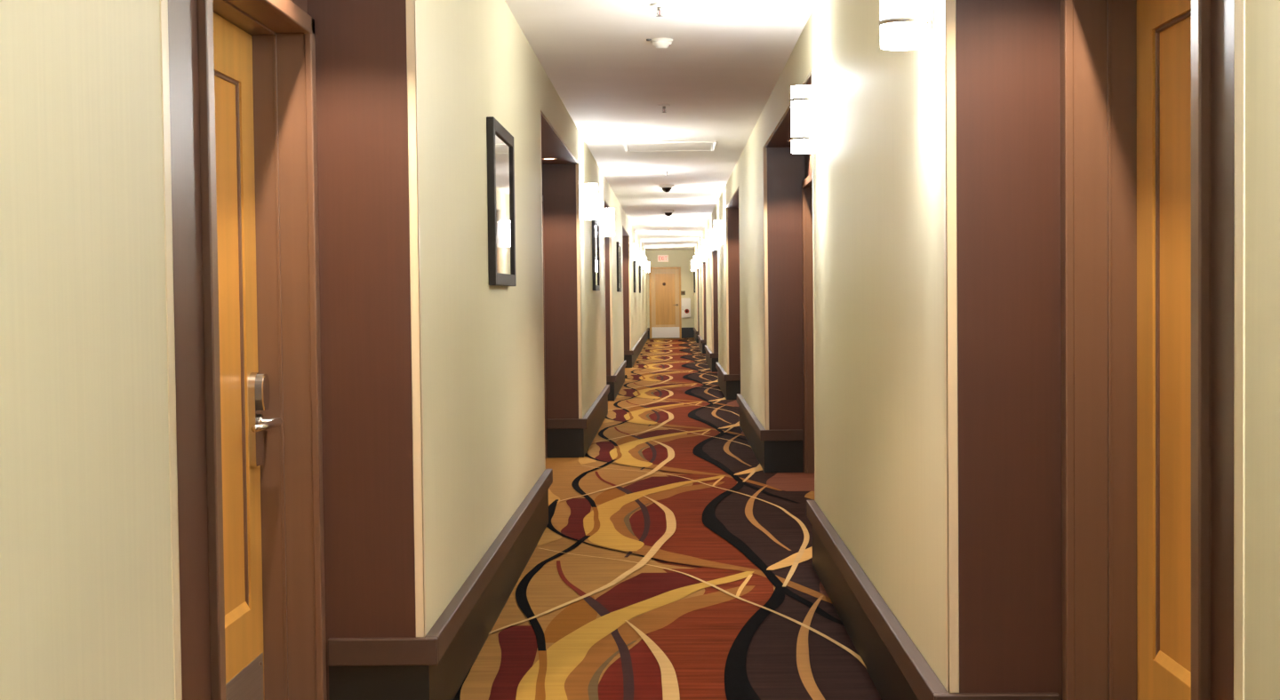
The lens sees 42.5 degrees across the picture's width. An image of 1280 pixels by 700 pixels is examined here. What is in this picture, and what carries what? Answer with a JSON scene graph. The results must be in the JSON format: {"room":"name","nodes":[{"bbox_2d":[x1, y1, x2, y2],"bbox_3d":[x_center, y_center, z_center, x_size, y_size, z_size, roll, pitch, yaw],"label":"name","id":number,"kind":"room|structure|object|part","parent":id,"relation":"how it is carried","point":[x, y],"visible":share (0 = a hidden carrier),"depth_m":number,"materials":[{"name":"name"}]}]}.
{"room":"hotel corridor","nodes":[
{"label":"hotel corridor","id":0,"kind":"room"},
{"bbox_2d":[0,0,647,699],"bbox_3d":[-0.611,-0.747,22.153,0.620,2.600,52.700,-1,2,1],"label":"wall","id":1,"kind":"structure","parent":0,"point":[86,596],"depth_m":2.21,"materials":[{"name":"paint"}]},
{"bbox_2d":[197,0,327,699],"bbox_3d":[-1.038,0.119,4.169,0.227,2.086,1.102,-1,2,1],"label":"door","id":2,"kind":"structure","parent":1,"relation":"in","point":[257,58],"depth_m":4.64,"materials":[{"name":"brown wood"}]},
{"bbox_3d":[-1.110,0.005,4.167,0.005,1.437,0.722,-1,2,1],"label":"panel","id":3,"kind":"part","parent":2,"relation":"part of","materials":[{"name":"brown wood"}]},
{"bbox_3d":[-1.105,0.005,4.166,0.012,1.455,0.740,-1,2,1],"label":"panel moulding","id":4,"kind":"part","parent":2,"relation":"part of","materials":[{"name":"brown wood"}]},
{"bbox_3d":[-1.095,0.721,4.190,0.018,0.025,0.722,-1,2,1],"label":"panel sill","id":5,"kind":"part","parent":2,"relation":"part of","materials":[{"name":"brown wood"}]},
{"bbox_3d":[-1.081,1.013,4.200,0.004,0.273,0.960,-1,2,1],"label":"kick plate","id":6,"kind":"part","parent":2,"relation":"part of","materials":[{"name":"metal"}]},
{"bbox_3d":[-1.074,0.192,4.597,0.019,0.261,0.084,-1,2,1],"label":"lock plate","id":7,"kind":"part","parent":2,"relation":"part of","materials":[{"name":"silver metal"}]},
{"bbox_3d":[-1.034,0.205,4.526,0.066,0.048,0.191,-1,2,1],"label":"lever handle","id":8,"kind":"part","parent":2,"relation":"part of","materials":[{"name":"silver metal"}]},
{"bbox_2d":[168,0,415,699],"bbox_3d":[-0.970,0.013,3.557,0.608,2.336,2.330,-1,2,1],"label":"panelling","id":9,"kind":"object","parent":1,"relation":"attached to","point":[361,58],"visible":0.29,"depth_m":4.70,"materials":[{"name":"brown laminate"}]},
{"bbox_2d":[160,0,631,699],"bbox_3d":[-0.435,-0.552,15.687,0.026,2.020,26.690,-1,2,1],"label":"guard","id":10,"kind":"object","parent":1,"relation":"attached to","point":[412,52],"visible":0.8,"depth_m":4.70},
{"bbox_2d":[328,328,648,699],"bbox_3d":[-0.405,0.395,22.188,0.315,0.310,52.700,-1,2,1],"label":"baseboard","id":11,"kind":"structure","parent":1,"relation":"attached to","point":[435,666],"depth_m":5.53,"materials":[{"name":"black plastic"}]},
{"bbox_2d":[486,116,516,286],"bbox_3d":[-0.580,-0.603,6.916,0.030,0.665,0.840,-1,2,1],"label":"wall mirror","id":12,"kind":"object","parent":1,"relation":"attached to","point":[500,142],"visible":1,"depth_m":6.80,"materials":[{"name":"brown wood"}]},
{"bbox_2d":[495,133,512,274],"bbox_3d":[-0.583,-0.603,6.916,0.016,0.569,0.744,-1,2,1],"label":"mirror glass","id":13,"kind":"object","parent":12,"relation":"attached to","point":[503,142],"depth_m":6.95,"materials":[{"name":"white"}]},
{"bbox_2d":[542,195,546,458],"bbox_3d":[-0.878,-0.163,12.513,0.227,2.086,1.102,-1,2,1],"label":"door","id":14,"kind":"structure","parent":1,"relation":"in","point":[542,196],"depth_m":13.02,"materials":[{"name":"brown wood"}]},
{"bbox_2d":[541,114,578,457],"bbox_3d":[-0.825,-0.244,11.166,0.608,2.336,3.800,-1,2,1],"label":"panelling","id":15,"kind":"object","parent":1,"relation":"attached to","point":[558,176],"visible":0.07,"depth_m":13.05,"materials":[{"name":"brown laminate"}]},
{"bbox_2d":[541,158,556,159],"bbox_3d":[-0.688,-1.449,12.466,0.116,0.005,0.116,-1,2,1],"label":"recessed light","id":16,"kind":"object","parent":15,"relation":"attached to","point":[541,158],"visible":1,"depth_m":12.45,"materials":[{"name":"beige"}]},
{"bbox_2d":[581,183,598,219],"bbox_3d":[-0.407,-1.212,13.427,0.136,0.290,0.121,-1,2,1],"label":"wall sconce","id":17,"kind":"object","parent":1,"relation":"attached to","point":[590,190],"visible":1,"depth_m":13.38,"materials":[{"name":"white glass"}]},
{"bbox_3d":[-0.468,-1.211,13.428,0.014,0.220,0.064,-1,2,1],"label":"plate","id":18,"kind":"part","parent":17,"relation":"part of","materials":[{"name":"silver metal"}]},
{"bbox_3d":[-0.404,-1.297,13.424,0.128,0.014,0.121,-1,2,1],"label":"arm","id":19,"kind":"part","parent":17,"relation":"part of","materials":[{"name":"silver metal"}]},
{"bbox_2d":[592,219,599,290],"bbox_3d":[-0.416,-0.893,15.489,0.030,0.665,0.840,-1,2,1],"label":"wall mirror","id":20,"kind":"object","parent":1,"relation":"attached to","point":[596,278],"visible":0.91,"depth_m":15.28,"materials":[{"name":"brown wood"}]},
{"bbox_2d":[595,225,598,285],"bbox_3d":[-0.419,-0.893,15.489,0.016,0.569,0.744,-1,2,1],"label":"mirror glass","id":21,"kind":"object","parent":20,"relation":"attached to","point":[596,227],"depth_m":15.61,"materials":[{"name":"white"}]},
{"bbox_2d":[604,201,610,375],"bbox_3d":[-0.676,-0.508,18.985,0.608,2.336,2.050,-1,2,1],"label":"panelling","id":22,"kind":"object","parent":1,"relation":"attached to","point":[606,238],"visible":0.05,"depth_m":20.00,"materials":[{"name":"brown laminate"}]},
{"bbox_2d":[601,208,615,236],"bbox_3d":[-0.334,-1.342,17.274,0.136,0.290,0.121,-1,2,1],"label":"wall sconce","id":23,"kind":"object","parent":1,"relation":"attached to","point":[608,214],"visible":1,"depth_m":17.23,"materials":[{"name":"white glass"}]},
{"bbox_2d":[616,241,621,292],"bbox_3d":[-0.287,-1.122,22.284,0.030,0.665,0.840,-1,2,1],"label":"framed picture","id":24,"kind":"object","parent":1,"relation":"attached to","point":[619,269],"visible":1,"depth_m":21.88,"materials":[{"name":"brown wood"}]},
{"bbox_2d":[622,226,629,351],"bbox_3d":[-0.526,-0.772,26.804,0.608,2.336,4.400,-1,2,1],"label":"panelling","id":25,"kind":"object","parent":1,"relation":"attached to","point":[625,236],"visible":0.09,"depth_m":28.99,"materials":[{"name":"brown laminate"}]},
{"bbox_2d":[630,244,638,260],"bbox_3d":[-0.101,-1.754,29.465,0.136,0.290,0.121,-1,2,1],"label":"wall sconce","id":26,"kind":"object","parent":1,"relation":"attached to","point":[635,247],"visible":1,"depth_m":29.42,"materials":[{"name":"white glass"}]},
{"bbox_2d":[632,260,636,292],"bbox_3d":[-0.104,-1.446,31.877,0.030,0.665,0.840,-1,2,1],"label":"framed picture","id":27,"kind":"object","parent":1,"relation":"attached to","point":[634,261],"visible":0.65,"depth_m":31.47,"materials":[{"name":"brown wood"}]},
{"bbox_2d":[636,251,642,265],"bbox_3d":[-0.008,-1.919,34.361,0.136,0.290,0.121,-1,2,1],"label":"wall sconce","id":28,"kind":"object","parent":1,"relation":"attached to","point":[639,262],"visible":0.77,"depth_m":34.31,"materials":[{"name":"white glass"}]},
{"bbox_2d":[639,265,640,293],"bbox_3d":[-0.003,-1.625,37.173,0.030,0.665,0.840,-1,2,1],"label":"framed picture","id":29,"kind":"object","parent":1,"relation":"attached to","point":[639,266],"visible":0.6,"depth_m":36.81,"materials":[{"name":"brown wood"}]},
{"bbox_2d":[640,257,647,269],"bbox_3d":[0.099,-2.108,39.957,0.136,0.290,0.121,-1,2,1],"label":"wall sconce","id":30,"kind":"object","parent":1,"relation":"attached to","point":[644,260],"visible":0.81,"depth_m":39.90,"materials":[{"name":"white glass"}]},
{"bbox_2d":[644,262,649,272],"bbox_3d":[0.202,-2.290,45.353,0.136,0.290,0.121,-1,2,1],"label":"wall sconce","id":31,"kind":"object","parent":1,"relation":"attached to","point":[647,270],"visible":0.72,"depth_m":45.31,"materials":[{"name":"white glass"}]},
{"bbox_2d":[504,0,817,250],"bbox_3d":[0.409,-2.110,22.188,2.700,0.100,52.900,-1,2,1],"label":"ceiling","id":32,"kind":"structure","parent":0,"point":[724,60],"depth_m":10.11,"materials":[{"name":"paint"}]},
{"bbox_2d":[649,2,668,16],"bbox_3d":[0.088,-1.533,7.422,0.084,0.056,0.084,-1,2,1],"label":"sprinkler","id":33,"kind":"object","parent":32,"relation":"attached to","point":[659,5],"visible":1,"depth_m":7.41,"materials":[{"name":"white metal"}]},
{"bbox_2d":[650,38,672,48],"bbox_3d":[0.113,-1.573,8.451,0.116,0.046,0.116,-1,2,1],"label":"smoke detector","id":34,"kind":"object","parent":32,"relation":"attached to","point":[659,43],"visible":1,"depth_m":8.42,"materials":[{"name":"white plastic"}]},
{"bbox_2d":[657,104,670,112],"bbox_3d":[0.166,-1.666,11.349,0.084,0.056,0.084,-1,2,1],"label":"sprinkler","id":35,"kind":"object","parent":32,"relation":"attached to","point":[663,106],"visible":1,"depth_m":11.34,"materials":[{"name":"silver metal"}]},
{"bbox_2d":[659,184,673,191],"bbox_3d":[0.320,-1.930,19.643,0.176,0.088,0.176,-1,2,1],"label":"security camera","id":36,"kind":"object","parent":32,"relation":"attached to","point":[665,188],"visible":1,"depth_m":19.59,"materials":[{"name":"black plastic"}]},
{"bbox_2d":[663,210,673,215],"bbox_3d":[0.444,-2.132,25.639,0.176,0.088,0.176,-1,2,1],"label":"security camera","id":37,"kind":"object","parent":32,"relation":"attached to","point":[667,212],"visible":1,"depth_m":25.59,"materials":[{"name":"black"}]},
{"bbox_2d":[623,141,716,151],"bbox_3d":[0.263,-1.794,14.495,0.800,0.012,0.840,-1,2,1],"label":"access panel","id":38,"kind":"object","parent":32,"relation":"attached to","point":[656,146],"visible":1,"depth_m":14.46,"materials":[{"name":"white plastic"}]},
{"bbox_3d":[0.263,-1.797,14.495,0.740,0.007,0.780,-1,2,1],"label":"panel door","id":39,"kind":"part","parent":38,"relation":"part of","materials":[{"name":"paint"}]},
{"bbox_2d":[453,337,882,699],"bbox_3d":[0.438,0.536,22.227,2.500,0.007,52.800,-1,2,1],"label":"floor","id":40,"kind":"structure","parent":0,"point":[667,564],"depth_m":7.53,"materials":[{"name":"multicoloured carpet"}]},
{"bbox_2d":[646,249,694,327],"bbox_3d":[0.926,-1.650,48.553,2.700,2.600,0.180,-1,2,1],"label":"wall","id":41,"kind":"structure","parent":0,"point":[683,259],"depth_m":48.44,"materials":[{"name":"paint"}]},
{"bbox_2d":[657,255,668,262],"bbox_3d":[0.677,-2.698,48.409,0.310,0.200,0.046,-1,2,1],"label":"exit sign","id":42,"kind":"object","parent":41,"relation":"attached to","point":[660,258],"visible":1,"depth_m":48.39,"materials":[{"name":"beige plastic"}]},
{"bbox_2d":[648,266,681,338],"bbox_3d":[0.748,-1.396,48.489,0.940,2.100,0.132,-1,2,1],"label":"door","id":43,"kind":"structure","parent":41,"relation":"in","point":[664,283],"depth_m":48.49,"materials":[{"name":"brown wood"}]},
{"bbox_3d":[0.757,-0.518,48.519,0.816,0.318,0.004,-1,2,1],"label":"kick plate","id":44,"kind":"part","parent":43,"relation":"part of","materials":[{"name":"silver metal"}]},
{"bbox_3d":[0.747,-1.496,48.499,0.580,1.500,0.007,-1,2,1],"label":"panel","id":45,"kind":"part","parent":43,"relation":"part of","materials":[{"name":"brown wood"}]},
{"bbox_2d":[648,328,694,338],"bbox_3d":[0.910,-0.502,48.489,1.361,0.310,0.026,-1,2,1],"label":"baseboard","id":46,"kind":"structure","parent":41,"relation":"attached to","point":[686,332],"depth_m":48.48,"materials":[{"name":"black plastic"}]},
{"bbox_2d":[680,297,690,318],"bbox_3d":[1.358,-1.241,48.403,0.280,0.582,0.131,-1,2,1],"label":"fire extinguisher cabinet","id":47,"kind":"object","parent":41,"relation":"attached to","point":[685,302],"visible":1,"depth_m":48.36,"materials":[{"name":"white metal"}]},
{"bbox_2d":[693,0,1279,699],"bbox_3d":[1.400,-0.768,22.114,0.620,2.600,52.700,-1,2,1],"label":"wall","id":48,"kind":"structure","parent":0,"point":[878,162],"depth_m":4.99,"materials":[{"name":"paint"}]},
{"bbox_2d":[690,260,695,271],"bbox_3d":[1.429,-2.253,43.830,0.136,0.290,0.121,-1,2,1],"label":"wall sconce","id":49,"kind":"object","parent":48,"relation":"attached to","point":[692,262],"visible":0.64,"depth_m":43.78,"materials":[{"name":"white glass"}]},
{"bbox_2d":[693,271,695,292],"bbox_3d":[1.537,-1.957,46.540,0.030,0.665,1.000,-1,2,1],"label":"framed picture","id":50,"kind":"object","parent":48,"relation":"attached to","point":[693,271],"visible":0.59,"depth_m":46.42,"materials":[{"name":"brown wood"}]},
{"bbox_2d":[693,256,699,268],"bbox_3d":[1.339,-2.094,39.133,0.136,0.290,0.121,-1,2,1],"label":"wall sconce","id":51,"kind":"object","parent":48,"relation":"attached to","point":[694,257],"visible":0.58,"depth_m":39.09,"materials":[{"name":"white glass"}]},
{"bbox_2d":[695,252,701,265],"bbox_3d":[1.275,-1.981,35.786,0.136,0.290,0.121,-1,2,1],"label":"wall sconce","id":52,"kind":"object","parent":48,"relation":"attached to","point":[698,262],"visible":0.78,"depth_m":35.73,"materials":[{"name":"white glass"}]},
{"bbox_2d":[697,268,699,331],"bbox_3d":[1.776,-1.289,41.454,0.608,2.336,3.800,-1,2,1],"label":"panelling","id":53,"kind":"object","parent":48,"relation":"attached to","point":[698,268],"visible":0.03,"depth_m":43.36,"materials":[{"name":"brown laminate"}]},
{"bbox_2d":[698,246,706,261],"bbox_3d":[1.187,-1.824,31.139,0.136,0.290,0.121,-1,2,1],"label":"wall sconce","id":54,"kind":"object","parent":48,"relation":"attached to","point":[701,259],"visible":0.77,"depth_m":31.09,"materials":[{"name":"white glass"}]},
{"bbox_3d":[1.179,-1.824,31.139,0.113,0.290,0.113,-1,2,1],"label":"lamp shade","id":55,"kind":"part","parent":54,"relation":"part of","materials":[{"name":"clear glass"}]},
{"bbox_2d":[702,245,706,339],"bbox_3d":[1.624,-1.019,33.460,0.608,2.336,3.800,-1,2,1],"label":"panelling","id":56,"kind":"object","parent":48,"relation":"attached to","point":[704,262],"visible":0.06,"depth_m":35.35,"materials":[{"name":"brown laminate"}]},
{"bbox_2d":[702,240,711,257],"bbox_3d":[1.119,-1.704,27.592,0.136,0.290,0.121,-1,2,1],"label":"wall sconce","id":57,"kind":"object","parent":48,"relation":"attached to","point":[706,243],"visible":0.86,"depth_m":27.54,"materials":[{"name":"white glass"}]},
{"bbox_2d":[708,229,718,250],"bbox_3d":[1.034,-1.554,23.145,0.136,0.290,0.121,-1,2,1],"label":"wall sconce","id":58,"kind":"object","parent":48,"relation":"attached to","point":[712,247],"visible":0.76,"depth_m":23.09,"materials":[{"name":"white glass"}]},
{"bbox_2d":[712,228,718,353],"bbox_3d":[1.469,-0.746,25.366,0.608,2.336,3.600,-1,2,1],"label":"panelling","id":59,"kind":"object","parent":48,"relation":"attached to","point":[715,252],"visible":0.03,"depth_m":27.17,"materials":[{"name":"brown laminate"}]},
{"bbox_2d":[713,220,724,244],"bbox_3d":[0.982,-1.461,20.397,0.136,0.290,0.121,-1,2,1],"label":"wall sconce","id":60,"kind":"object","parent":48,"relation":"attached to","point":[718,234],"visible":1,"depth_m":20.35,"materials":[{"name":"white glass"}]},
{"bbox_2d":[727,189,740,374],"bbox_3d":[1.329,-0.497,17.996,0.608,2.336,3.950,-1,2,1],"label":"panelling","id":61,"kind":"object","parent":48,"relation":"attached to","point":[733,228],"visible":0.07,"depth_m":19.96,"materials":[{"name":"brown laminate"}]},
{"bbox_2d":[765,74,812,472],"bbox_3d":[1.171,-0.218,9.753,0.608,2.336,4.050,-1,2,1],"label":"panelling","id":62,"kind":"object","parent":48,"relation":"attached to","point":[787,171],"visible":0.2,"depth_m":11.77,"materials":[{"name":"brown laminate"}]},
{"bbox_2d":[790,85,821,153],"bbox_3d":[0.731,-1.017,7.257,0.136,0.290,0.121,-1,2,1],"label":"wall sconce","id":63,"kind":"object","parent":48,"relation":"attached to","point":[804,100],"visible":1,"depth_m":7.21,"materials":[{"name":"white glass"}]},
{"bbox_3d":[0.728,-0.932,7.260,0.128,0.014,0.121,-1,2,1],"label":"arm","id":64,"kind":"part","parent":63,"relation":"part of","materials":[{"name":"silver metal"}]},
{"bbox_3d":[0.726,-1.102,7.254,0.128,0.014,0.121,-1,2,1],"label":"arm","id":65,"kind":"part","parent":63,"relation":"part of","materials":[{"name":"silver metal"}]},
{"bbox_3d":[0.791,-1.018,7.256,0.014,0.220,0.064,-1,2,1],"label":"plate","id":66,"kind":"part","parent":63,"relation":"part of","materials":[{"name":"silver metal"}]},
{"bbox_2d":[801,173,814,473],"bbox_3d":[1.271,-0.145,11.251,0.227,2.086,1.042,-1,2,1],"label":"door","id":67,"kind":"structure","parent":48,"relation":"in","point":[807,183],"depth_m":11.73,"materials":[{"name":"brown wood"}]},
{"bbox_2d":[693,328,1059,699],"bbox_3d":[1.215,0.378,22.156,0.304,0.310,52.700,-1,2,1],"label":"baseboard","id":68,"kind":"structure","parent":48,"relation":"attached to","point":[898,670],"depth_m":5.85,"materials":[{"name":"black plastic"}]},
{"bbox_2d":[879,0,934,50],"bbox_3d":[0.672,-0.913,4.160,0.136,0.290,0.121,-1,2,1],"label":"wall sconce","id":69,"kind":"object","parent":48,"relation":"attached to","point":[902,23],"visible":1,"depth_m":4.12,"materials":[{"name":"white glass"}]},
{"bbox_3d":[0.669,-0.828,4.162,0.128,0.014,0.121,-1,2,1],"label":"arm","id":70,"kind":"part","parent":69,"relation":"part of","materials":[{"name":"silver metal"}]},
{"bbox_3d":[0.732,-0.913,4.158,0.014,0.220,0.064,-1,2,1],"label":"plate","id":71,"kind":"part","parent":69,"relation":"part of","materials":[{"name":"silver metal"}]},
{"bbox_2d":[696,0,1245,699],"bbox_3d":[1.111,-0.803,22.649,0.026,2.020,41.500,-1,2,1],"label":"guard","id":72,"kind":"object","parent":48,"relation":"attached to","point":[949,32],"visible":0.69,"depth_m":3.97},
{"bbox_2d":[955,0,1234,699],"bbox_3d":[1.042,0.011,2.963,0.608,2.336,2.040,-1,2,1],"label":"panelling","id":73,"kind":"object","parent":48,"relation":"attached to","point":[1008,52],"visible":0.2,"depth_m":3.97,"materials":[{"name":"brown laminate"}]},
{"bbox_2d":[1060,0,1211,699],"bbox_3d":[1.122,0.119,3.457,0.227,2.086,1.042,-1,2,1],"label":"door","id":74,"kind":"structure","parent":48,"relation":"in","point":[1136,75],"depth_m":3.90,"materials":[{"name":"brown wood"}]},
{"bbox_3d":[1.193,0.719,3.476,0.018,0.025,0.662,-1,2,1],"label":"panel sill","id":75,"kind":"part","parent":74,"relation":"part of","materials":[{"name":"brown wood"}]},
{"bbox_3d":[1.188,0.004,3.452,0.012,1.455,0.680,-1,2,1],"label":"panel moulding","id":76,"kind":"part","parent":74,"relation":"part of","materials":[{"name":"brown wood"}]},
{"bbox_3d":[1.192,0.003,3.452,0.005,1.437,0.662,-1,2,1],"label":"panel","id":77,"kind":"part","parent":74,"relation":"part of","materials":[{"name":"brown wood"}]}
]}

